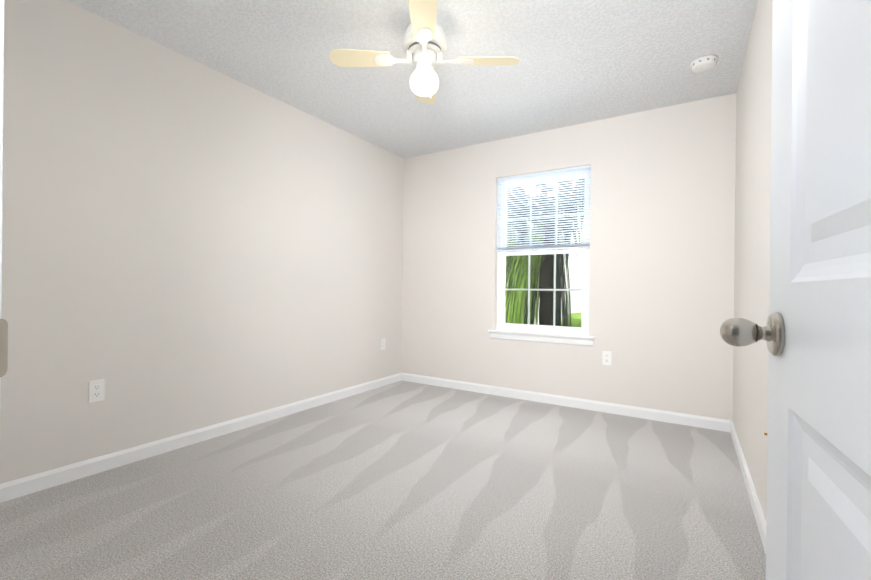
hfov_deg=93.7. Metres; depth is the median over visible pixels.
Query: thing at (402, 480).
floor
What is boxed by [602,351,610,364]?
electrical outlet
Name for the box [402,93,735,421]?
wall
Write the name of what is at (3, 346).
strike plate
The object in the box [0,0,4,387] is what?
door frame
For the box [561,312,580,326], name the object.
hedge
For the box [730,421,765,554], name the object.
baseboard
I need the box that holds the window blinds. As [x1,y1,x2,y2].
[496,165,590,275]
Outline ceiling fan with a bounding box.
[329,0,519,103]
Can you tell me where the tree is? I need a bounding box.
[505,177,584,326]
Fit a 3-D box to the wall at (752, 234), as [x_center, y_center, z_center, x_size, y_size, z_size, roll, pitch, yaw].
[1.295,-0.205,1.453,0.120,2.440,3.865,1,0,32]
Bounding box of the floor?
[0,381,765,579]
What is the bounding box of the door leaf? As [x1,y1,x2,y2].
[720,0,870,579]
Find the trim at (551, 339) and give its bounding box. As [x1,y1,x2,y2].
[490,332,592,345]
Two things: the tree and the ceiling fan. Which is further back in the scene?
the tree
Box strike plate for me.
[0,319,7,376]
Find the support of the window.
in the wall at (662, 249)
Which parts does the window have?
sash glass, window sash, window sash, sash glass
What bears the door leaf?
in the wall
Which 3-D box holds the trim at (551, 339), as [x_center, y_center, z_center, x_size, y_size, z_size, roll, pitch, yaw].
[0.926,0.439,3.686,0.940,0.062,0.016,1,0,32]
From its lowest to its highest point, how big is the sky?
7.550 m
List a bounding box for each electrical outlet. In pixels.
[88,379,104,402]
[381,338,384,349]
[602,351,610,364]
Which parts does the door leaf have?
hall door knob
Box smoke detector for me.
[690,55,718,72]
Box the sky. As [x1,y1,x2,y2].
[505,180,583,324]
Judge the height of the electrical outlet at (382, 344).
0.115 m
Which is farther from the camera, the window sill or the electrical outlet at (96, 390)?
the window sill
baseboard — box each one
[0,373,401,502]
[402,373,729,431]
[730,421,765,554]
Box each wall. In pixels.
[0,0,403,483]
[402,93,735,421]
[732,0,772,519]
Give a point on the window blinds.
(545, 246)
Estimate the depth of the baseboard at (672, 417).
3.48 m
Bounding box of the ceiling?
[67,0,757,157]
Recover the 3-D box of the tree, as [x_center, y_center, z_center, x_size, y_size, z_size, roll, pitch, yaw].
[1.427,-0.099,6.229,3.286,4.457,3.137,1,0,32]
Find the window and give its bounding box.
[497,169,590,335]
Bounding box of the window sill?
[488,330,594,338]
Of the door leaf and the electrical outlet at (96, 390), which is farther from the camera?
the electrical outlet at (96, 390)
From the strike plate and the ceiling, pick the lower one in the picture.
the strike plate
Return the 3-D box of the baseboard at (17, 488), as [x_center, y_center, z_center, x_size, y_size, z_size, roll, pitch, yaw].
[-1.300,0.942,3.003,0.013,0.083,3.525,1,0,32]
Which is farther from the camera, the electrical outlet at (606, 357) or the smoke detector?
the electrical outlet at (606, 357)
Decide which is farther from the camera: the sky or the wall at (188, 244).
the sky

